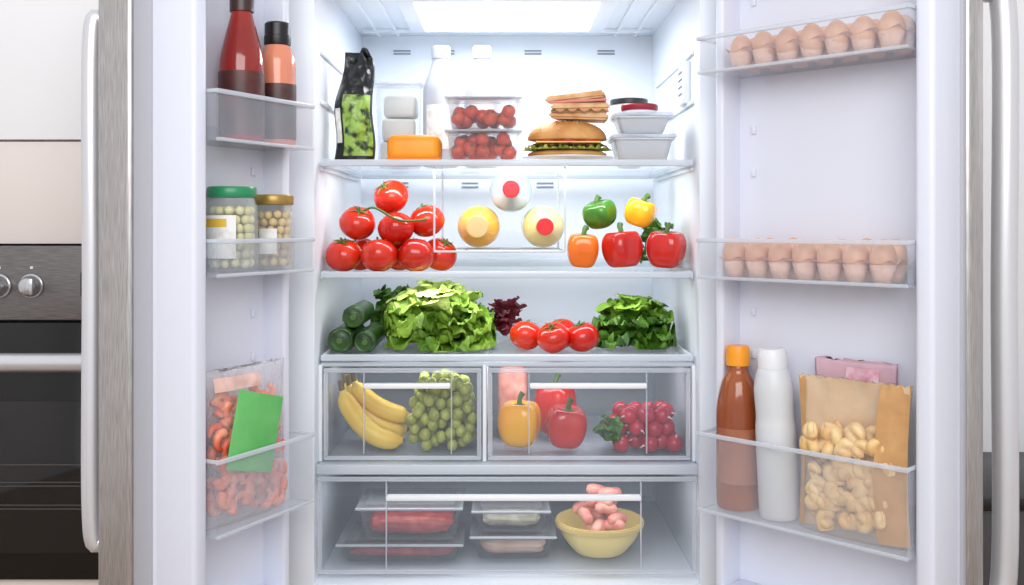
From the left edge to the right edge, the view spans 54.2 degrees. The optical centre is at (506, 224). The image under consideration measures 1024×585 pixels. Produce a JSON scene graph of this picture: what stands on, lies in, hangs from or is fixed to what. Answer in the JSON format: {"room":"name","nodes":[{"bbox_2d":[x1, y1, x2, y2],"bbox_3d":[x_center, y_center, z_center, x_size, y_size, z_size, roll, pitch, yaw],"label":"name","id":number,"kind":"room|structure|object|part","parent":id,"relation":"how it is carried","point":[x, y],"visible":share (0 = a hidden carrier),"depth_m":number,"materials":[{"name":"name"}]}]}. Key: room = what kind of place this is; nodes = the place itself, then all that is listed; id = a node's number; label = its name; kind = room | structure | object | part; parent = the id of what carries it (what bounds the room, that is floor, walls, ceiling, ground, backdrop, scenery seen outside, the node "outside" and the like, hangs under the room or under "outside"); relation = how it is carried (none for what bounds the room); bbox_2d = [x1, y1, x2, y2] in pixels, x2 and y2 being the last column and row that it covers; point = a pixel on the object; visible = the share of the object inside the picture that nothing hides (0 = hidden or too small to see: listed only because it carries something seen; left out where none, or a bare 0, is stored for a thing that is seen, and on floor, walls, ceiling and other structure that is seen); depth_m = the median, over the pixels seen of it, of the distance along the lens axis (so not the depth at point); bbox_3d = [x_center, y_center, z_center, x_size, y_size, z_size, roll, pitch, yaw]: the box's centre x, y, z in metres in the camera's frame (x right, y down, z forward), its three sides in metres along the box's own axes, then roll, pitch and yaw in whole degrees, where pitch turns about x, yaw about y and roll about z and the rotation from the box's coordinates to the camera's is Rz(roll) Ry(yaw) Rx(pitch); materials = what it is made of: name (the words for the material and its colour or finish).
{"room":"kitchen","nodes":[
{"label":"kitchen","id":0,"kind":"room"},
{"bbox_2d":[983,0,1023,451],"bbox_3d":[0.100,-0.100,2.770,5.400,2.700,0.060,0,0,0],"label":"wall","id":1,"kind":"structure","parent":0,"point":[987,57],"depth_m":2.74,"materials":[{"name":"white paint"}]},
{"bbox_3d":[0.100,1.275,0.600,5.400,0.050,4.400,0,0,0],"label":"floor","id":2,"kind":"structure","parent":0,"visible":0},
{"bbox_2d":[0,0,98,584],"bbox_3d":[-0.890,0.100,2.425,0.660,2.300,0.620,0,0,0],"label":"tall cabinet","id":3,"kind":"object","parent":2,"relation":"on","point":[41,40],"visible":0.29,"depth_m":2.12,"materials":[{"name":"beige"}]},
{"bbox_3d":[-0.890,-0.069,2.428,0.660,0.217,0.615,0,0,0],"label":"panel","id":4,"kind":"part","parent":3,"relation":"part of","materials":[{"name":"beige"}]},
{"bbox_2d":[0,244,98,579],"bbox_3d":[-0.890,0.396,2.356,0.576,0.704,0.629,0,0,0],"label":"built-in oven","id":5,"kind":"object","parent":3,"relation":"on","point":[41,533],"visible":0.4,"depth_m":2.10,"materials":[{"name":"black glass"}]},
{"bbox_3d":[-1.066,0.128,2.084,0.052,0.052,0.030,0,0,0],"label":"knob","id":6,"kind":"part","parent":5,"relation":"part of","materials":[{"name":"silver metal"}]},
{"bbox_3d":[-0.998,0.128,2.084,0.052,0.052,0.030,0,0,0],"label":"knob","id":7,"kind":"part","parent":5,"relation":"part of","materials":[{"name":"silver metal"}]},
{"bbox_3d":[-0.890,0.283,2.060,0.520,0.038,0.038,0,0,0],"label":"handle","id":8,"kind":"part","parent":5,"relation":"part of","materials":[{"name":"white metal"}]},
{"bbox_3d":[-0.890,0.122,2.120,0.576,0.156,0.040,0,0,0],"label":"control panel","id":9,"kind":"part","parent":5,"relation":"part of","materials":[{"name":"metal"}]},
{"bbox_2d":[81,0,1018,584],"bbox_3d":[0.069,0.350,2.116,1.587,1.800,1.129,0,0,0],"label":"refrigerator","id":10,"kind":"object","parent":2,"relation":"on","point":[890,147],"visible":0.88,"depth_m":1.84,"materials":[{"name":"white plastic"}]},
{"bbox_3d":[-0.692,0.095,1.710,0.068,0.950,0.032,0,0,-20],"label":"door handle","id":11,"kind":"part","parent":10,"relation":"part of","materials":[{"name":"white metal"}]},
{"bbox_2d":[206,186,256,267],"bbox_3d":[-0.474,0.008,1.723,0.088,0.147,0.089,0,0,0],"label":"jar","id":12,"kind":"object","parent":10,"relation":"in","point":[228,222],"visible":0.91,"depth_m":1.69,"materials":[{"name":"clear glass"}]},
{"bbox_3d":[-0.474,-0.057,1.723,0.084,0.018,0.084,0,0,0],"label":"lid","id":13,"kind":"part","parent":12,"relation":"part of","materials":[{"name":"green"}]},
{"bbox_2d":[218,0,264,144],"bbox_3d":[-0.461,-0.282,1.736,0.079,0.282,0.078,0,0,0],"label":"ketchup bottle","id":14,"kind":"object","parent":10,"relation":"in","point":[241,61],"visible":0.92,"depth_m":1.71,"materials":[{"name":"red plastic"}]},
{"bbox_2d":[206,358,287,529],"bbox_3d":[-0.454,0.374,1.747,0.076,0.265,0.205,0,0,27],"label":"bag","id":15,"kind":"object","parent":10,"relation":"in","point":[253,420],"visible":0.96,"depth_m":1.70,"materials":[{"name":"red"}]},
{"bbox_3d":[-0.461,0.269,1.713,0.009,0.024,0.107,0,0,29],"label":"print panel","id":16,"kind":"part","parent":15,"relation":"part of","materials":[{"name":"pink plastic"}]},
{"bbox_2d":[254,194,293,265],"bbox_3d":[-0.422,0.013,1.812,0.074,0.136,0.075,0,0,0],"label":"jar","id":17,"kind":"object","parent":10,"relation":"in","point":[272,251],"visible":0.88,"depth_m":1.79,"materials":[{"name":"clear glass"}]},
{"bbox_3d":[-0.422,-0.045,1.813,0.070,0.018,0.070,0,0,0],"label":"lid","id":18,"kind":"part","parent":17,"relation":"part of","materials":[{"name":"gold metal"}]},
{"bbox_2d":[260,21,295,147],"bbox_3d":[-0.417,-0.254,1.815,0.067,0.225,0.067,0,0,0],"label":"sauce bottle","id":19,"kind":"object","parent":10,"relation":"in","point":[279,60],"visible":0.79,"depth_m":1.79,"materials":[{"name":"glass"},{"name":"black plastic"}]},
{"bbox_2d":[327,323,364,352],"bbox_3d":[-0.337,0.233,2.117,0.055,0.053,0.206,0,0,0],"label":"cucumber","id":20,"kind":"object","parent":10,"relation":"on","point":[340,339],"visible":0.77,"depth_m":2.02,"materials":[{"name":"green food"}]},
{"bbox_2d":[342,300,374,327],"bbox_3d":[-0.314,0.187,2.127,0.047,0.047,0.186,0,0,0],"label":"cucumber","id":21,"kind":"object","parent":20,"relation":"on","point":[359,313],"visible":1,"depth_m":2.04,"materials":[{"name":"green food"}]},
{"bbox_2d":[334,48,375,158],"bbox_3d":[-0.319,-0.253,2.103,0.069,0.244,0.067,0,0,39],"label":"pouch","id":22,"kind":"object","parent":10,"relation":"on","point":[355,134],"visible":0.98,"depth_m":2.09,"materials":[{"name":"black plastic"}]},
{"bbox_2d":[342,94,372,155],"bbox_3d":[-0.311,-0.208,2.082,0.065,0.128,0.025,0,0,-10],"label":"print","id":23,"kind":"object","parent":22,"relation":"attached to","point":[357,119],"depth_m":2.08},
{"bbox_2d":[354,322,385,352],"bbox_3d":[-0.288,0.236,2.117,0.048,0.046,0.206,0,0,0],"label":"cucumber","id":24,"kind":"object","parent":10,"relation":"on","point":[368,338],"visible":0.95,"depth_m":2.02,"materials":[{"name":"green food"}]},
{"bbox_2d":[338,371,408,448],"bbox_3d":[-0.276,0.382,2.092,0.155,0.154,0.126,0,0,0],"label":"banana bunch","id":25,"kind":"object","parent":10,"relation":"in","point":[385,428],"visible":0.93,"depth_m":2.06,"materials":[{"name":"yellow food"}]},
{"bbox_2d":[370,284,409,324],"bbox_3d":[-0.242,0.197,2.325,0.171,0.120,0.130,0,0,0],"label":"leafy greens","id":26,"kind":"object","parent":10,"relation":"on","point":[384,294],"visible":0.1,"depth_m":2.30,"materials":[{"name":"green plant"}]},
{"bbox_2d":[325,180,456,270],"bbox_3d":[-0.240,0.001,2.084,0.270,0.192,0.170,0,0,0],"label":"tomatoes","id":27,"kind":"object","parent":10,"relation":"in","point":[396,250],"visible":0.95,"depth_m":2.05,"materials":[{"name":"red food"}]},
{"bbox_2d":[335,531,462,555],"bbox_3d":[-0.216,0.661,2.090,0.257,0.043,0.162,0,0,0],"label":"container","id":28,"kind":"object","parent":10,"relation":"in","point":[373,543],"visible":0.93,"depth_m":2.04,"materials":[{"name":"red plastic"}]},
{"bbox_2d":[355,503,462,532],"bbox_3d":[-0.198,0.603,2.090,0.217,0.071,0.157,0,0,0],"label":"container","id":29,"kind":"object","parent":28,"relation":"on","point":[385,518],"visible":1,"depth_m":2.04,"materials":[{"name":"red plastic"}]},
{"bbox_2d":[374,80,423,166],"bbox_3d":[-0.246,-0.228,2.300,0.115,0.197,0.100,0,0,0],"label":"container","id":30,"kind":"object","parent":10,"relation":"on","point":[401,112],"visible":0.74,"depth_m":2.27,"materials":[{"name":"white plastic"}]},
{"bbox_3d":[-0.246,-0.323,2.300,0.112,0.008,0.096,0,0,0],"label":"lid","id":31,"kind":"part","parent":30,"relation":"part of","materials":[{"name":"white plastic"}]},
{"bbox_3d":[-0.198,0.319,1.984,0.172,0.010,0.020,0,0,0],"label":"crisper handle","id":32,"kind":"part","parent":10,"relation":"part of","materials":[{"name":"white plastic"}]},
{"bbox_2d":[386,135,441,158],"bbox_3d":[-0.191,-0.158,2.085,0.111,0.056,0.091,0,0,0],"label":"cheese block","id":33,"kind":"object","parent":10,"relation":"on","point":[398,146],"visible":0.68,"depth_m":2.04,"materials":[{"name":"orange food"}]},
{"bbox_2d":[384,280,495,351],"bbox_3d":[-0.142,0.187,2.124,0.239,0.140,0.217,0,0,0],"label":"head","id":34,"kind":"object","parent":10,"relation":"on","point":[443,316],"visible":1,"depth_m":2.06},
{"bbox_2d":[423,45,458,168],"bbox_3d":[-0.150,-0.267,2.270,0.082,0.275,0.083,0,0,0],"label":"milk bottle","id":35,"kind":"object","parent":10,"relation":"on","point":[440,82],"visible":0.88,"depth_m":2.24,"materials":[{"name":"grey plastic"}]},
{"bbox_2d":[406,369,478,450],"bbox_3d":[-0.133,0.384,2.088,0.148,0.161,0.139,0,0,0],"label":"grape bunch","id":36,"kind":"object","parent":10,"relation":"in","point":[433,410],"visible":0.96,"depth_m":2.04,"materials":[{"name":"green food"}]},
{"bbox_2d":[457,205,499,247],"bbox_3d":[-0.062,0.003,2.219,0.094,0.094,0.282,0,0,0],"label":"orange juice bottle","id":37,"kind":"object","parent":10,"relation":"in","point":[478,226],"visible":1,"depth_m":2.14,"materials":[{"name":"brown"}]},
{"bbox_3d":[0.000,0.261,2.566,0.744,0.022,0.012,0,0,0],"label":"shelf trim","id":38,"kind":"part","parent":10,"relation":"part of","materials":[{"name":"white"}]},
{"bbox_2d":[464,45,499,168],"bbox_3d":[-0.057,-0.267,2.270,0.082,0.275,0.083,0,0,0],"label":"milk bottle","id":39,"kind":"object","parent":10,"relation":"on","point":[481,81],"visible":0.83,"depth_m":2.25,"materials":[{"name":"grey plastic"}]},
{"bbox_2d":[444,129,521,158],"bbox_3d":[-0.048,-0.163,2.092,0.158,0.067,0.122,0,0,0],"label":"food container","id":40,"kind":"object","parent":10,"relation":"on","point":[480,143],"visible":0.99,"depth_m":2.05,"materials":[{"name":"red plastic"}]},
{"bbox_2d":[444,96,521,128],"bbox_3d":[-0.048,-0.232,2.092,0.158,0.067,0.122,0,0,0],"label":"food container","id":41,"kind":"object","parent":40,"relation":"on","point":[462,118],"visible":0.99,"depth_m":2.06,"materials":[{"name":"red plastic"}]},
{"bbox_3d":[-0.048,-0.262,2.092,0.158,0.005,0.122,0,0,0],"label":"lid","id":42,"kind":"part","parent":41,"relation":"part of","materials":[{"name":"white"}]},
{"bbox_3d":[-0.048,-0.194,2.092,0.158,0.005,0.122,0,0,0],"label":"lid","id":43,"kind":"part","parent":40,"relation":"part of","materials":[{"name":"white"}]},
{"bbox_2d":[487,296,526,335],"bbox_3d":[-0.005,0.211,2.320,0.108,0.092,0.108,0,0,0],"label":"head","id":44,"kind":"object","parent":10,"relation":"on","point":[506,312],"visible":0.73,"depth_m":2.30},
{"bbox_3d":[0.000,-0.124,2.001,0.744,0.013,0.014,0,0,0],"label":"shelf trim","id":45,"kind":"part","parent":10,"relation":"part of","materials":[{"name":"white"}]},
{"bbox_3d":[0.000,-0.129,2.556,0.744,0.022,0.012,0,0,0],"label":"shelf trim","id":46,"kind":"part","parent":10,"relation":"part of","materials":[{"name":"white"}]},
{"bbox_3d":[0.000,0.100,2.001,0.744,0.013,0.014,0,0,0],"label":"shelf trim","id":47,"kind":"part","parent":10,"relation":"part of","materials":[{"name":"white plastic"}]},
{"bbox_3d":[0.000,0.266,2.001,0.744,0.013,0.014,0,0,0],"label":"shelf trim","id":48,"kind":"part","parent":10,"relation":"part of","materials":[{"name":"white"}]},
{"bbox_3d":[0.000,0.280,2.028,0.748,0.008,0.044,0,0,0],"label":"crisper frame","id":49,"kind":"part","parent":10,"relation":"part of","materials":[{"name":"white"}]},
{"bbox_2d":[490,170,531,212],"bbox_3d":[0.009,-0.075,2.219,0.094,0.094,0.282,0,0,0],"label":"bottle","id":50,"kind":"object","parent":10,"relation":"in","point":[510,190],"visible":1,"depth_m":2.14,"materials":[{"name":"white plastic"}]},
{"bbox_2d":[498,366,526,432],"bbox_3d":[0.012,0.387,2.200,0.064,0.155,0.060,0,0,0],"label":"pack","id":51,"kind":"object","parent":10,"relation":"in","point":[510,385],"visible":0.39,"depth_m":2.17},
{"bbox_2d":[469,525,556,552],"bbox_3d":[0.013,0.655,2.100,0.177,0.054,0.152,0,0,0],"label":"food container","id":52,"kind":"object","parent":10,"relation":"in","point":[495,539],"visible":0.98,"depth_m":2.05,"materials":[{"name":"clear plastic"}]},
{"bbox_2d":[471,501,550,525],"bbox_3d":[0.008,0.603,2.100,0.162,0.049,0.142,0,0,0],"label":"food container","id":53,"kind":"object","parent":52,"relation":"on","point":[522,513],"visible":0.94,"depth_m":2.06,"materials":[{"name":"white plastic"}]},
{"bbox_3d":[0.013,0.533,1.956,0.498,0.010,0.020,0,0,0],"label":"meat drawer handle","id":54,"kind":"part","parent":10,"relation":"part of","materials":[{"name":"white plastic"}]},
{"bbox_2d":[498,391,540,446],"bbox_3d":[0.026,0.399,2.065,0.083,0.111,0.083,0,0,18],"label":"bell pepper","id":55,"kind":"object","parent":10,"relation":"in","point":[513,414],"visible":0.97,"depth_m":2.03,"materials":[{"name":"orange food"}]},
{"bbox_3d":[0.027,0.360,2.066,0.026,0.032,0.024,0,0,-29],"label":"stem","id":56,"kind":"part","parent":55,"relation":"part of","materials":[{"name":"green"}]},
{"bbox_2d":[521,205,563,247],"bbox_3d":[0.079,0.003,2.219,0.094,0.094,0.282,0,0,0],"label":"bottle","id":57,"kind":"object","parent":10,"relation":"in","point":[542,226],"visible":1,"depth_m":2.14,"materials":[{"name":"yellow"}]},
{"bbox_3d":[0.000,0.095,2.556,0.744,0.022,0.012,0,0,0],"label":"shelf trim","id":58,"kind":"part","parent":10,"relation":"part of","materials":[{"name":"white plastic"}]},
{"bbox_2d":[509,319,598,352],"bbox_3d":[0.098,0.229,2.071,0.163,0.066,0.141,0,0,-23],"label":"tomatoes","id":59,"kind":"object","parent":10,"relation":"on","point":[555,336],"visible":1,"depth_m":2.04,"materials":[{"name":"red food"}]},
{"bbox_2d":[534,373,576,433],"bbox_3d":[0.105,0.385,2.170,0.080,0.132,0.080,0,0,31],"label":"bell pepper","id":60,"kind":"object","parent":10,"relation":"in","point":[545,398],"visible":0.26,"depth_m":2.14,"materials":[{"name":"red food"}]},
{"bbox_3d":[0.106,0.338,2.170,0.025,0.038,0.023,0,0,4],"label":"stem","id":61,"kind":"part","parent":60,"relation":"part of","materials":[{"name":"green"}]},
{"bbox_2d":[546,397,586,448],"bbox_3d":[0.122,0.407,2.062,0.080,0.104,0.080,0,0,-7],"label":"bell pepper","id":62,"kind":"object","parent":10,"relation":"in","point":[566,424],"visible":1,"depth_m":2.03,"materials":[{"name":"red food"}]},
{"bbox_3d":[0.128,0.370,2.059,0.024,0.030,0.026,11,7,38],"label":"stem","id":63,"kind":"part","parent":62,"relation":"part of","materials":[{"name":"green plant"}]},
{"bbox_2d":[522,154,613,158],"bbox_3d":[0.129,-0.137,2.130,0.196,0.014,0.196,0,0,0],"label":"dinner plate","id":64,"kind":"object","parent":10,"relation":"on","point":[559,156],"visible":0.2,"depth_m":2.06,"materials":[{"name":"white ceramic"}]},
{"bbox_2d":[521,120,611,155],"bbox_3d":[0.129,-0.179,2.118,0.193,0.083,0.135,0,0,-8],"label":"sandwich","id":65,"kind":"object","parent":64,"relation":"on","point":[556,137],"visible":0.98,"depth_m":2.07,"materials":[{"name":"brown food"}]},
{"bbox_2d":[545,90,609,123],"bbox_3d":[0.147,-0.251,2.122,0.136,0.063,0.100,0,0,0],"label":"sandwich","id":66,"kind":"object","parent":65,"relation":"on","point":[590,106],"visible":1,"depth_m":2.08,"materials":[{"name":"beige food"}]},
{"bbox_2d":[567,225,598,267],"bbox_3d":[0.158,0.044,2.085,0.064,0.089,0.064,0,0,-2],"label":"bell pepper","id":67,"kind":"object","parent":10,"relation":"on","point":[582,248],"visible":1,"depth_m":2.06,"materials":[{"name":"orange food"}]},
{"bbox_3d":[0.160,0.014,2.083,0.023,0.028,0.024,0,0,-1],"label":"stem","id":68,"kind":"part","parent":67,"relation":"part of","materials":[{"name":"green plant"}]},
{"bbox_2d":[582,194,616,228],"bbox_3d":[0.195,-0.028,2.100,0.062,0.074,0.065,0,0,37],"label":"bell pepper","id":69,"kind":"object","parent":67,"relation":"on","point":[600,213],"visible":1,"depth_m":2.08,"materials":[{"name":"green food"}]},
{"bbox_3d":[0.187,-0.052,2.093,0.025,0.024,0.024,-17,13,-5],"label":"stem","id":70,"kind":"part","parent":69,"relation":"part of","materials":[{"name":"green plant"}]},
{"bbox_3d":[0.161,0.319,1.984,0.232,0.010,0.020,0,0,0],"label":"crisper handle","id":71,"kind":"part","parent":10,"relation":"part of","materials":[{"name":"white plastic"}]},
{"bbox_2d":[555,483,643,557],"bbox_3d":[0.193,0.610,2.090,0.185,0.146,0.185,0,0,0],"label":"salad bowl","id":72,"kind":"object","parent":10,"relation":"in","point":[593,529],"visible":0.81,"depth_m":2.05,"materials":[{"name":"yellow ceramic"}]},
{"bbox_2d":[602,222,642,267],"bbox_3d":[0.238,0.041,2.065,0.072,0.094,0.072,0,0,-29],"label":"bell pepper","id":73,"kind":"object","parent":10,"relation":"on","point":[620,248],"visible":1,"depth_m":2.04,"materials":[{"name":"red food"}]},
{"bbox_3d":[0.235,0.008,2.067,0.024,0.029,0.026,-5,-1,15],"label":"stem","id":74,"kind":"part","parent":73,"relation":"part of","materials":[{"name":"green plant"}]},
{"bbox_2d":[624,193,656,227],"bbox_3d":[0.279,-0.031,2.085,0.064,0.074,0.062,0,0,19],"label":"bell pepper","id":75,"kind":"object","parent":73,"relation":"on","point":[638,212],"visible":1,"depth_m":2.06,"materials":[{"name":"yellow food"}]},
{"bbox_3d":[0.287,-0.056,2.081,0.025,0.025,0.024,13,8,-28],"label":"stem","id":76,"kind":"part","parent":75,"relation":"part of","materials":[{"name":"green plant"}]},
{"bbox_2d":[610,97,647,168],"bbox_3d":[0.278,-0.207,2.280,0.086,0.156,0.086,0,0,0],"label":"pot","id":77,"kind":"object","parent":10,"relation":"on","point":[616,103],"visible":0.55,"depth_m":2.25,"materials":[{"name":"white plastic"}]},
{"bbox_3d":[0.278,-0.280,2.280,0.086,0.011,0.086,0,0,0],"label":"lid","id":78,"kind":"part","parent":77,"relation":"part of","materials":[{"name":"black plastic"}]},
{"bbox_2d":[591,293,676,349],"bbox_3d":[0.269,0.202,2.130,0.186,0.111,0.171,0,0,0],"label":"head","id":79,"kind":"object","parent":10,"relation":"on","point":[640,322],"visible":0.99,"depth_m":2.09},
{"bbox_2d":[592,400,682,452],"bbox_3d":[0.270,0.416,2.069,0.182,0.095,0.137,0,0,-7],"label":"radishes","id":80,"kind":"object","parent":10,"relation":"in","point":[650,426],"visible":1,"depth_m":2.03,"materials":[{"name":"red food"}]},
{"bbox_2d":[606,112,676,158],"bbox_3d":[0.280,-0.180,2.095,0.132,0.102,0.124,0,0,0],"label":"tub","id":81,"kind":"object","parent":10,"relation":"on","point":[624,146],"depth_m":2.05,"materials":[{"name":"white plastic"}]},
{"bbox_2d":[621,103,657,111],"bbox_3d":[0.278,-0.242,2.100,0.078,0.020,0.078,0,0,0],"label":"jam jar","id":82,"kind":"object","parent":81,"relation":"on","point":[630,107],"visible":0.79,"depth_m":2.07,"materials":[{"name":"plastic"}]},
{"bbox_3d":[0.280,-0.210,2.095,0.122,0.042,0.114,0,0,0],"label":"food tub","id":83,"kind":"part","parent":81,"relation":"part of","materials":[{"name":"white plastic"}]},
{"bbox_3d":[0.280,-0.182,2.095,0.132,0.008,0.124,0,0,0],"label":"lid","id":84,"kind":"part","parent":81,"relation":"part of","materials":[{"name":"white plastic"}]},
{"bbox_3d":[0.280,-0.227,2.095,0.122,0.008,0.114,0,0,0],"label":"lid","id":85,"kind":"part","parent":81,"relation":"part of","materials":[{"name":"white plastic"}]},
{"bbox_2d":[636,217,673,265],"bbox_3d":[0.325,0.037,2.199,0.089,0.109,0.098,0,0,0],"label":"parsley bunch","id":86,"kind":"object","parent":10,"relation":"on","point":[656,225],"visible":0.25,"depth_m":2.19,"materials":[{"name":"green plant"}]},
{"bbox_2d":[646,222,686,267],"bbox_3d":[0.328,0.041,2.060,0.075,0.095,0.075,0,0,26],"label":"bell pepper","id":87,"kind":"object","parent":10,"relation":"on","point":[664,249],"visible":1,"depth_m":2.03,"materials":[{"name":"red food"}]},
{"bbox_3d":[0.329,0.008,2.057,0.024,0.029,0.024,0,0,28],"label":"stem","id":88,"kind":"part","parent":87,"relation":"part of","materials":[{"name":"green plant"}]},
{"bbox_2d":[716,344,758,511],"bbox_3d":[0.427,0.371,1.847,0.080,0.298,0.081,0,0,0],"label":"syrup bottle","id":89,"kind":"object","parent":10,"relation":"in","point":[736,463],"visible":0.91,"depth_m":1.81,"materials":[{"name":"orange plastic"}]},
{"bbox_2d":[754,347,799,521],"bbox_3d":[0.480,0.369,1.779,0.081,0.302,0.073,0,0,-10],"label":"drink bottle","id":90,"kind":"object","parent":10,"relation":"in","point":[777,470],"visible":1,"depth_m":1.75,"materials":[{"name":"white plastic"}]},
{"bbox_2d":[719,237,913,283],"bbox_3d":[0.528,0.058,1.736,0.087,0.072,0.326,0,0,-44],"label":"egg carton","id":91,"kind":"object","parent":10,"relation":"in","point":[884,262],"visible":0.96,"depth_m":1.70,"materials":[{"name":"beige food"}]},
{"bbox_2d":[719,256,913,283],"bbox_3d":[0.528,0.075,1.736,0.087,0.038,0.326,0,0,-44],"label":"tray","id":92,"kind":"object","parent":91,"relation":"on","point":[876,269],"depth_m":1.68,"materials":[{"name":"clear plastic"}]},
{"bbox_2d":[724,10,915,73],"bbox_3d":[0.537,-0.314,1.726,0.087,0.066,0.326,0,0,-44],"label":"egg carton","id":93,"kind":"object","parent":10,"relation":"in","point":[893,28],"visible":0.95,"depth_m":1.69,"materials":[{"name":"beige food"}]},
{"bbox_2d":[799,373,910,548],"bbox_3d":[0.577,0.388,1.665,0.064,0.265,0.200,0,0,-44],"label":"bag","id":94,"kind":"object","parent":10,"relation":"in","point":[860,420],"visible":0.97,"depth_m":1.65,"materials":[{"name":"beige"}]},
{"bbox_2d":[815,356,897,386],"bbox_3d":[0.597,0.375,1.714,0.018,0.291,0.150,0,0,-44],"label":"bag","id":95,"kind":"object","parent":10,"relation":"in","point":[825,366],"visible":0.19,"depth_m":1.71,"materials":[{"name":"pink plastic"}]},
{"bbox_2d":[846,367,878,383],"bbox_3d":[0.603,0.267,1.699,0.005,0.046,0.060,0,0,-44],"label":"print","id":96,"kind":"object","parent":95,"relation":"attached to","point":[864,374],"depth_m":1.70},
{"bbox_3d":[0.810,0.120,1.689,0.109,1.101,0.043,0,0,-7],"label":"door handle","id":97,"kind":"part","parent":10,"relation":"part of","materials":[{"name":"white metal"}]},
{"bbox_2d":[983,452,1023,584],"bbox_3d":[1.375,0.935,2.502,0.770,0.630,0.465,0,0,0],"label":"base cabinet","id":98,"kind":"object","parent":2,"relation":"on","point":[987,456],"visible":0.02,"depth_m":2.28,"materials":[{"name":"grey"}]}
]}

